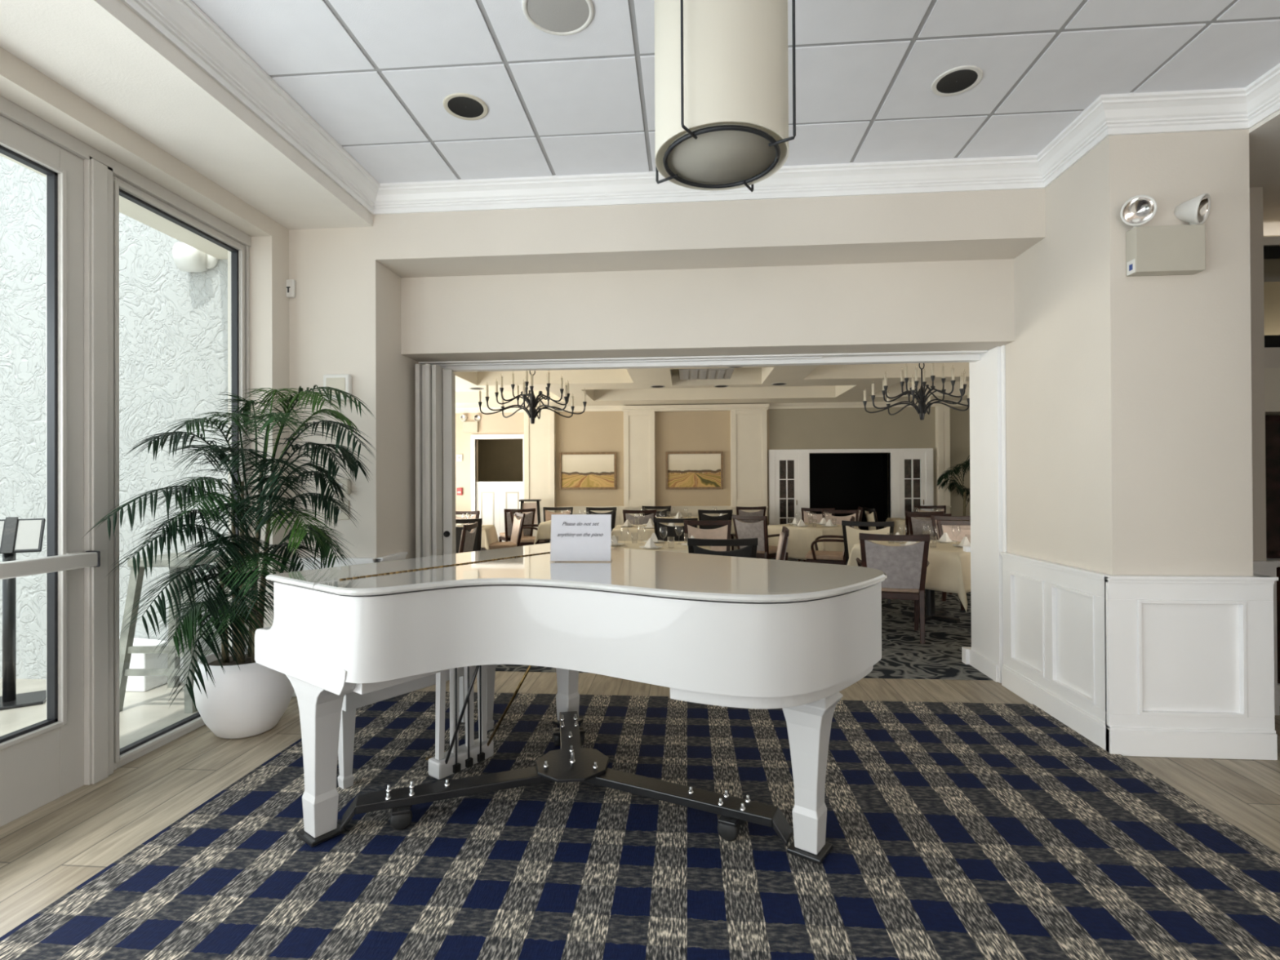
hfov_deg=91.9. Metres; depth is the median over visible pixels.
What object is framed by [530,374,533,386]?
candle
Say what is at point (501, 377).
candle
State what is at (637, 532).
tablecloth
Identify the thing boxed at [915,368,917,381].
candle
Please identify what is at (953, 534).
cushion
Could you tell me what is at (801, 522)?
folded napkin
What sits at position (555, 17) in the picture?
ceiling speaker
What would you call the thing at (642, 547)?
plate
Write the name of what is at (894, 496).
door frame
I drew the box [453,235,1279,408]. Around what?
ceiling
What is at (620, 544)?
plate
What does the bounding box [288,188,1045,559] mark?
wall
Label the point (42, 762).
door
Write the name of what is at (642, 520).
dining chair
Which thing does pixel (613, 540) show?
folded napkin
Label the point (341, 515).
wall plate
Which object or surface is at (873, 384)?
candle
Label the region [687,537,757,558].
dining chair
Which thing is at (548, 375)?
candle
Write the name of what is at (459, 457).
wall thermostat
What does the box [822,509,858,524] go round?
dining chair
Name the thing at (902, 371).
candle
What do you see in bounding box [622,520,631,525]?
folded napkin
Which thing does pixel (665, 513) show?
cushion
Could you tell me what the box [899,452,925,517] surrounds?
door
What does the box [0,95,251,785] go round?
frame
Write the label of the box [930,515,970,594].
dining chair
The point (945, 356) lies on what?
track
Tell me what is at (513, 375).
candle
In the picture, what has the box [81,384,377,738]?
potted palm
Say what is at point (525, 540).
dining chair
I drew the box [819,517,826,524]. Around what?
folded napkin
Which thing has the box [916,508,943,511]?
cushion
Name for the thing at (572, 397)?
candle
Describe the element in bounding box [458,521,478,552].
dining chair
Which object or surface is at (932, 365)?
candle
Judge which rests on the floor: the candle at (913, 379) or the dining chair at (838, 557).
the dining chair at (838, 557)
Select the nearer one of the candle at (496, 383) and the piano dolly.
the piano dolly
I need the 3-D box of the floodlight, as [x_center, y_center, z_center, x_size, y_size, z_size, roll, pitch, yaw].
[-3.145,-1.585,4.411,0.241,0.197,0.200,0,0,-6]
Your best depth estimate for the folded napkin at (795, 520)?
9.34 m
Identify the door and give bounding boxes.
[0,115,100,826]
[415,364,455,557]
[471,434,524,542]
[774,453,799,524]
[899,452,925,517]
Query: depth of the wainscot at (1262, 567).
3.69 m
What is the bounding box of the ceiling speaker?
[522,0,594,35]
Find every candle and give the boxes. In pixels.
[479,391,481,401]
[485,385,488,396]
[495,382,497,392]
[500,376,502,387]
[511,373,514,384]
[516,386,519,395]
[522,382,524,394]
[525,370,528,382]
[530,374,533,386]
[547,372,550,383]
[560,377,563,388]
[564,385,567,396]
[571,395,573,406]
[583,391,586,401]
[863,390,866,400]
[871,383,874,395]
[884,374,887,386]
[901,370,903,381]
[905,366,907,377]
[907,381,910,390]
[911,377,914,390]
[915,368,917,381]
[923,370,925,382]
[931,364,933,375]
[942,366,945,377]
[951,368,954,380]
[960,376,963,388]
[963,373,965,384]
[967,386,969,398]
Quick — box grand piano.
[254,542,887,854]
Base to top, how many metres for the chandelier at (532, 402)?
1.265 m
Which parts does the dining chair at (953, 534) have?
leg, crest rail, leg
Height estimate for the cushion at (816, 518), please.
0.428 m
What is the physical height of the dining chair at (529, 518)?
0.945 m
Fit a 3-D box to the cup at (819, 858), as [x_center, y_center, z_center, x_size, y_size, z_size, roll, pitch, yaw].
[0.640,1.387,2.331,0.130,0.017,0.130,0,0,37]
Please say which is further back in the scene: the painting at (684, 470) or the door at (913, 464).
the painting at (684, 470)
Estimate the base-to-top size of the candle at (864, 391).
0.125 m
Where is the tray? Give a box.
[519,499,541,501]
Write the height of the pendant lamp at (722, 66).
0.986 m
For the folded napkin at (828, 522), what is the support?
on the plate
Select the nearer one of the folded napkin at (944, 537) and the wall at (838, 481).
the folded napkin at (944, 537)
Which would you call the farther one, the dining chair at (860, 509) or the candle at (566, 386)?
the dining chair at (860, 509)
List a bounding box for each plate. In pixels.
[329,500,349,519]
[610,542,624,546]
[639,545,662,549]
[643,540,663,542]
[933,539,957,542]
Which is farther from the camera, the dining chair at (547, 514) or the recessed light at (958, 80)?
the dining chair at (547, 514)
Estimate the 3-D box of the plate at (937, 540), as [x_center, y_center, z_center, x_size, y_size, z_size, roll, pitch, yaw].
[3.218,0.648,6.520,0.230,0.017,0.230,0,0,4]
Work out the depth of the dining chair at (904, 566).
5.37 m
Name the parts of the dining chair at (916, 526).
leg, backrest, crest rail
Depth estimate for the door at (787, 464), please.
12.14 m
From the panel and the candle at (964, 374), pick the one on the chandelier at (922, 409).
the candle at (964, 374)
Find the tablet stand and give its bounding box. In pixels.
[0,516,46,710]
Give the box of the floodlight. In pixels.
[172,242,218,272]
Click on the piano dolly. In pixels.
(572, 762)
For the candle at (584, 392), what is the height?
0.125 m
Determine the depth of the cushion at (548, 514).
11.72 m
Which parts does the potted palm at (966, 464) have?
cane stem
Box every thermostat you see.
[328,479,351,493]
[456,454,462,461]
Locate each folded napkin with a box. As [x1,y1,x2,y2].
[610,535,618,544]
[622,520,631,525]
[644,537,657,547]
[646,520,653,527]
[650,533,657,542]
[674,513,681,518]
[791,517,799,524]
[796,519,805,525]
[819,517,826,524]
[825,519,834,525]
[904,541,916,545]
[938,532,951,542]
[958,536,970,546]
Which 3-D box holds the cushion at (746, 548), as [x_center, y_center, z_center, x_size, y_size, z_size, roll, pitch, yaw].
[0.673,0.740,5.084,0.481,0.428,0.108,0,0,1]
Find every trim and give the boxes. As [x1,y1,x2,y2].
[120,0,1279,214]
[455,400,968,413]
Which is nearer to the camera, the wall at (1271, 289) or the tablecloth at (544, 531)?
the wall at (1271, 289)
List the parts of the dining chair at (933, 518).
leg, crest rail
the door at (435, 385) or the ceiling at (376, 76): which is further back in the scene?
the door at (435, 385)
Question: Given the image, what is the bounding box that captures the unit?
[679,368,733,379]
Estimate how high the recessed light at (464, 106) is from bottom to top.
0.008 m
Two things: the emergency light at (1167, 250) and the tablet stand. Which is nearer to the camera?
the emergency light at (1167, 250)
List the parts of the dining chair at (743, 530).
leg, crest rail, backrest, seat frame, leg, seat, arm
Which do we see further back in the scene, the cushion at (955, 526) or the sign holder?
the cushion at (955, 526)
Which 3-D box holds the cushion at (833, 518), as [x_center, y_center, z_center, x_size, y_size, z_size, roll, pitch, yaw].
[3.233,0.750,9.976,0.481,0.428,0.108,0,0,12]
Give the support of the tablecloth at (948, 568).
on the dining table
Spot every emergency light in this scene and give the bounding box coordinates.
[460,414,480,432]
[1120,193,1210,276]
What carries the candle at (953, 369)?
on the chandelier at (922, 409)
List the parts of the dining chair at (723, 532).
leg, crest rail, leg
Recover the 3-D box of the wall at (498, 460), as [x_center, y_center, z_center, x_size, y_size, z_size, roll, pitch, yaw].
[-2.866,0.026,13.683,2.100,3.100,1.750,0,0,4]
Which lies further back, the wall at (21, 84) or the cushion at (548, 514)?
the cushion at (548, 514)
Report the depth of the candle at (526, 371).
6.89 m
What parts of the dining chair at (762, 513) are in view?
leg, crest rail, backrest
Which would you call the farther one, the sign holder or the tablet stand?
the tablet stand
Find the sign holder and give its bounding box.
[550,514,611,560]
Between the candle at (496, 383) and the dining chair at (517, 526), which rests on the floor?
the dining chair at (517, 526)
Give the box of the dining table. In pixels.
[902,589,959,623]
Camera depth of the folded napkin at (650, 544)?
6.03 m
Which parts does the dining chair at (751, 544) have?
leg, crest rail, backrest, leg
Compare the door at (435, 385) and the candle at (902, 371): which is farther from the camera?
the candle at (902, 371)
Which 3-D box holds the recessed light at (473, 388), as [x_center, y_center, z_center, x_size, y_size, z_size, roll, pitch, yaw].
[-2.667,-1.488,10.089,0.240,0.008,0.240,0,0,4]
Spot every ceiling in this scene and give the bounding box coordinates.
[0,0,372,229]
[191,0,1279,183]
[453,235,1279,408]
[1248,110,1279,235]
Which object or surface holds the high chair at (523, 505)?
on the floor
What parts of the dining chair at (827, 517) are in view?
leg, crest rail, leg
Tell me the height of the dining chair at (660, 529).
0.945 m
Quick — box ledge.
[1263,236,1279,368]
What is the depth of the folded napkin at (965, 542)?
6.01 m
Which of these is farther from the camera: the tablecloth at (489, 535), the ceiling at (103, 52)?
the tablecloth at (489, 535)
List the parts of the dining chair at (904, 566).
arm, leg, crest rail, backrest, seat frame, seat, leg, leg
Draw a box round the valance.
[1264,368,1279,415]
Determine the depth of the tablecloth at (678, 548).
6.23 m
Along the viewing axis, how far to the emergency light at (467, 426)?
12.64 m
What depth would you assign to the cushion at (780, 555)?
6.13 m
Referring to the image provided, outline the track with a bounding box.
[418,350,987,372]
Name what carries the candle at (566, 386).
on the chandelier at (532, 402)
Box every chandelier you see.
[478,370,586,423]
[862,363,969,420]
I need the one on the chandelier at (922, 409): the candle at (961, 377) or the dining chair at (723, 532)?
the candle at (961, 377)
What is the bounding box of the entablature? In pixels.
[622,403,768,412]
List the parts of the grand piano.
leg, lid, lyre post, lyre post, pedal rod, pedal rod, lyre post, pedal rod, lyre post, leg, lid, leg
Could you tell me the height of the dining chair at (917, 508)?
0.945 m
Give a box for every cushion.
[455,514,476,524]
[458,528,474,551]
[510,515,522,544]
[512,514,524,537]
[545,510,570,521]
[644,508,668,516]
[697,545,749,551]
[775,532,784,559]
[803,511,831,523]
[824,513,856,524]
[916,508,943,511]
[935,520,970,539]
[941,524,970,542]
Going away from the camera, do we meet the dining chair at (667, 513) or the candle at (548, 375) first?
the candle at (548, 375)
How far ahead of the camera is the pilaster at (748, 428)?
12.15 m
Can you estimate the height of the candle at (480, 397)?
0.125 m
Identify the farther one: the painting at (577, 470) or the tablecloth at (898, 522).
the painting at (577, 470)
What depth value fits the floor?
2.96 m
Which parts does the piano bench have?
leg, leg, leg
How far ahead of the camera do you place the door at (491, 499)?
12.67 m
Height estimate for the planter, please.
0.430 m
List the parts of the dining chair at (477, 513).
crest rail, leg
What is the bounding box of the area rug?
[0,690,1279,959]
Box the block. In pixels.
[119,635,168,691]
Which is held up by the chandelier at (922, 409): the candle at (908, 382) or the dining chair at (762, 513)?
the candle at (908, 382)
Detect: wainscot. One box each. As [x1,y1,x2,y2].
[286,551,407,696]
[455,506,731,551]
[1000,551,1109,750]
[1104,573,1278,759]
[1253,560,1279,715]
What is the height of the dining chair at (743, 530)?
0.945 m
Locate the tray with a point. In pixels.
(519, 500)
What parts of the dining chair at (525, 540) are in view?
leg, crest rail, arm, arm, seat frame, seat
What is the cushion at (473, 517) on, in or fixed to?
on the dining chair at (477, 513)
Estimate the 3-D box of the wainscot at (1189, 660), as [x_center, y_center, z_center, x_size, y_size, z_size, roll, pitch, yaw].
[2.820,0.946,3.453,0.802,0.913,0.676,0,0,4]
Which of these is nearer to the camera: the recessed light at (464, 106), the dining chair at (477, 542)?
the recessed light at (464, 106)
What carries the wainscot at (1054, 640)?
attached to the wall at (1135, 406)
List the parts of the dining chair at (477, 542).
backrest, crest rail, leg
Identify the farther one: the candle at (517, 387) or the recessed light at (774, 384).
the recessed light at (774, 384)
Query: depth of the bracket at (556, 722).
3.57 m
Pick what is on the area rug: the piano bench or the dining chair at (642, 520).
the piano bench
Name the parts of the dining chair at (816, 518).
leg, crest rail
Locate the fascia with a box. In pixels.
[0,152,227,259]
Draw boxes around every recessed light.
[443,93,488,119]
[468,387,484,390]
[649,385,665,387]
[713,385,728,387]
[771,382,786,385]
[931,65,982,96]
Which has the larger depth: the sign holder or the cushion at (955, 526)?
the cushion at (955, 526)
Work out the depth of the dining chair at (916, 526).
8.86 m
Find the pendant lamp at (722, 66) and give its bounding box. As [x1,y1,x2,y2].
[654,0,795,191]
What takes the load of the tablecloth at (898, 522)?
on the dining table
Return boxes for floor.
[0,557,1279,937]
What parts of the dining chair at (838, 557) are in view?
seat, seat frame, arm, arm, leg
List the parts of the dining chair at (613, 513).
crest rail, leg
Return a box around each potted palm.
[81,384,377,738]
[936,455,970,515]
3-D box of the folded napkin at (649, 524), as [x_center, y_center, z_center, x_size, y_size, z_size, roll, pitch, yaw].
[0.135,0.625,8.760,0.097,0.092,0.095,0,0,0]
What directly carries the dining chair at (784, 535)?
on the floor
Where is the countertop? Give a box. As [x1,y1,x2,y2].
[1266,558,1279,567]
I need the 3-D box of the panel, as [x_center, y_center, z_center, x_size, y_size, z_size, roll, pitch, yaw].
[-1.998,-0.612,4.087,0.180,0.170,0.049,0,0,4]
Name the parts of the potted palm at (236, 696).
cane stem, cane stem, cane stem, cane stem, cane stem, cane stem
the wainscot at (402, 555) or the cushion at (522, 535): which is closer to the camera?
the wainscot at (402, 555)
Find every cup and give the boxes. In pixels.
[296,823,344,847]
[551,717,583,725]
[786,840,832,864]
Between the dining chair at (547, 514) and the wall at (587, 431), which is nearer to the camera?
the dining chair at (547, 514)
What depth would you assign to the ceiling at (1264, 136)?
3.48 m
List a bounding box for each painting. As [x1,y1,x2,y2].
[559,452,616,489]
[665,451,723,489]
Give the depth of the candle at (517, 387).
7.46 m
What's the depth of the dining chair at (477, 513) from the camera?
10.26 m
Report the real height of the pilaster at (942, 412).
2.860 m
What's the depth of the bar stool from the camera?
3.92 m
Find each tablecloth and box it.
[457,524,498,550]
[533,520,551,544]
[610,524,684,541]
[610,541,711,553]
[622,516,735,533]
[767,522,860,559]
[847,539,970,612]
[884,517,965,534]
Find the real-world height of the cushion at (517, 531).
0.428 m
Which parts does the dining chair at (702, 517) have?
leg, crest rail, backrest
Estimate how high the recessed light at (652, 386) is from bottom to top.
0.008 m
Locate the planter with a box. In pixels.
[193,645,294,738]
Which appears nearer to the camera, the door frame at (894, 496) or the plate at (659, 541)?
the plate at (659, 541)
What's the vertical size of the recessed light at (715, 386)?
0.008 m
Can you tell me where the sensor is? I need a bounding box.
[286,279,295,297]
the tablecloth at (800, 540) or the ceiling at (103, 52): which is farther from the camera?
the tablecloth at (800, 540)
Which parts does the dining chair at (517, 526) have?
seat, crest rail, leg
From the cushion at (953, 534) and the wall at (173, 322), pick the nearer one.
the wall at (173, 322)
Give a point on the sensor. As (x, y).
(291, 283)
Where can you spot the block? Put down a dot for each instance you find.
(138, 660)
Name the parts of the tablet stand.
plate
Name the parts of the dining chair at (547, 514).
leg, crest rail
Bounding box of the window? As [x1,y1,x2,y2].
[113,175,245,769]
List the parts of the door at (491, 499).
half door, half door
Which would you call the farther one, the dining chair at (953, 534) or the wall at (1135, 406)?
the dining chair at (953, 534)
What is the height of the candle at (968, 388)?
0.125 m
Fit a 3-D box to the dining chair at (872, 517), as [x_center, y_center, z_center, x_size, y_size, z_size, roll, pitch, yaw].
[4.241,0.952,10.704,0.593,0.945,0.570,0,0,4]
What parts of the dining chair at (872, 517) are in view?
crest rail, backrest, leg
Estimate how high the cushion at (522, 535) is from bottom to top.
0.428 m
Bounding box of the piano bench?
[337,664,499,789]
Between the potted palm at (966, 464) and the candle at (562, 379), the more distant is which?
the potted palm at (966, 464)
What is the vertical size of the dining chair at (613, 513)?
0.945 m
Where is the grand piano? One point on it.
(726, 631)
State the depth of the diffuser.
1.83 m
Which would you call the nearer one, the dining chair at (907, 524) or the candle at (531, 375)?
the candle at (531, 375)
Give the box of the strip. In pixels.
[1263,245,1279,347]
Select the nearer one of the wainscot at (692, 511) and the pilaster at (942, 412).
the pilaster at (942, 412)
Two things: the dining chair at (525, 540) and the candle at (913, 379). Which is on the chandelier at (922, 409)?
the candle at (913, 379)
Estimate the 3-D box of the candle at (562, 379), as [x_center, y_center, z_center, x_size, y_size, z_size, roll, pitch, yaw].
[-0.873,-1.078,6.909,0.027,0.125,0.026,0,0,-1]
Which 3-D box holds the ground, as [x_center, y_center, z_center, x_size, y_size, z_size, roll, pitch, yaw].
[-5.492,1.485,-0.439,5.100,0.080,10.300,0,0,4]
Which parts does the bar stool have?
leg, leg, seat, leg, leg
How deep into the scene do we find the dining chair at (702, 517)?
10.27 m
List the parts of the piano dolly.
caster plate, arm, caster plate, arm, hub plate, arm, caster plate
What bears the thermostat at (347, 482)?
attached to the wall at (927, 272)
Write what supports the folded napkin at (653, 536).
on the plate at (659, 541)
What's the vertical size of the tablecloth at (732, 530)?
0.339 m
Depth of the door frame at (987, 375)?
4.44 m
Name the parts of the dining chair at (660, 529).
leg, crest rail, backrest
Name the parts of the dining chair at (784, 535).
leg, backrest, crest rail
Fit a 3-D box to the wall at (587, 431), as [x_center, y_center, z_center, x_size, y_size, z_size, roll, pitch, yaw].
[1.049,-0.248,12.432,11.200,3.400,0.150,0,0,4]
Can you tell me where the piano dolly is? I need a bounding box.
[296,711,832,864]
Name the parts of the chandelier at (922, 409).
arm, arm, arm, arm, arm, arm, arm, arm, arm, stem, arm, arm, arm, arm, arm, arm, arm, arm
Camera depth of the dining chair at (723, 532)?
7.39 m
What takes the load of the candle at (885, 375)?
on the chandelier at (922, 409)
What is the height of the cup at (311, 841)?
0.017 m
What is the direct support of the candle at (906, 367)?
on the chandelier at (922, 409)
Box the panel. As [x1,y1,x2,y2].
[323,373,351,400]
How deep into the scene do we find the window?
3.26 m
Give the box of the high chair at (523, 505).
[519,499,541,526]
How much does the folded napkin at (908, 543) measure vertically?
0.092 m
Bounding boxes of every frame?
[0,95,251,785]
[768,448,933,525]
[961,345,1006,683]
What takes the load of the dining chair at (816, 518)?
on the floor
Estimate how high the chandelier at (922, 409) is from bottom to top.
1.275 m
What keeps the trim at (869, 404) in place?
attached to the wall at (587, 431)
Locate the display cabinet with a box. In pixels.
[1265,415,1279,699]
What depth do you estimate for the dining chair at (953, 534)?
7.21 m
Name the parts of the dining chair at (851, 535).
leg, crest rail, backrest, leg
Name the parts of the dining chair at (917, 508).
crest rail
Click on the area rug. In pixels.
(956, 831)
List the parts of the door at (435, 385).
panel, panel, panel, panel, finger pull, lead panel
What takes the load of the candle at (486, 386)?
on the chandelier at (532, 402)
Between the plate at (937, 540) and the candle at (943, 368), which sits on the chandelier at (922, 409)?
the candle at (943, 368)
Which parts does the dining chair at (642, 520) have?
leg, crest rail, backrest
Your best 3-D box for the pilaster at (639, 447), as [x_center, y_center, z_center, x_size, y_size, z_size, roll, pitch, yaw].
[-0.008,0.026,12.362,0.640,2.860,0.150,0,0,4]
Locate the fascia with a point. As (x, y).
(126, 207)
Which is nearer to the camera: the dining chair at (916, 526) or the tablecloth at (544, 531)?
the dining chair at (916, 526)
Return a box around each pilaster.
[524,407,555,542]
[623,411,655,515]
[730,409,768,550]
[935,404,951,513]
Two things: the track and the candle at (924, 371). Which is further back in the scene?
the candle at (924, 371)
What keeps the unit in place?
attached to the ceiling at (809, 383)
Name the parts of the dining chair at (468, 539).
leg, backrest, crest rail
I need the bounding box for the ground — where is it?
[0,678,198,748]
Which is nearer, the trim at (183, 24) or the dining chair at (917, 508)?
the trim at (183, 24)
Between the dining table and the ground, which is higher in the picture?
the dining table
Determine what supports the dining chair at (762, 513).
on the floor
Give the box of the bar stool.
[119,552,228,713]
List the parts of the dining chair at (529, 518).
seat frame, leg, seat, crest rail, backrest, leg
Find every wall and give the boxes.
[0,46,289,648]
[0,155,228,682]
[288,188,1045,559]
[455,406,970,525]
[477,439,523,481]
[808,453,888,530]
[1004,129,1266,575]
[1263,281,1279,335]
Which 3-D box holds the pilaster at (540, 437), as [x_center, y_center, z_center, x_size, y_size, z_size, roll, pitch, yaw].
[-2.022,0.002,12.516,0.640,2.930,0.150,0,0,4]
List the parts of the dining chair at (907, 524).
leg, backrest, crest rail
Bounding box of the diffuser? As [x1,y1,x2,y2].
[667,123,775,183]
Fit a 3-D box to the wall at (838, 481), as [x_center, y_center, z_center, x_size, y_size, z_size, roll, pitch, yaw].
[4.194,-0.009,13.545,3.000,3.100,2.550,0,0,4]
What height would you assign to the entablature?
0.110 m
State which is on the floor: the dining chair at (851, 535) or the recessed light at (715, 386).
the dining chair at (851, 535)
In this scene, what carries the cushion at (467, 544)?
on the dining chair at (468, 539)
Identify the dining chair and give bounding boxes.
[455,511,479,524]
[455,518,487,553]
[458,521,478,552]
[480,511,524,549]
[498,508,535,542]
[509,509,550,546]
[542,506,573,540]
[586,506,616,533]
[622,509,656,524]
[641,506,671,516]
[653,517,697,541]
[684,520,731,551]
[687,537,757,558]
[697,509,732,528]
[730,506,766,550]
[732,514,787,560]
[775,526,789,559]
[798,507,835,561]
[804,515,854,564]
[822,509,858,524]
[841,520,893,604]
[855,533,929,644]
[857,506,862,528]
[863,506,878,530]
[905,511,943,534]
[907,512,951,539]
[914,505,946,513]
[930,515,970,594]
[936,520,970,609]
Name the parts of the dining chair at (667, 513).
crest rail, leg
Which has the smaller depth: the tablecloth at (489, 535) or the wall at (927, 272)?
the wall at (927, 272)
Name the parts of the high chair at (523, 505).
backrest, leg, leg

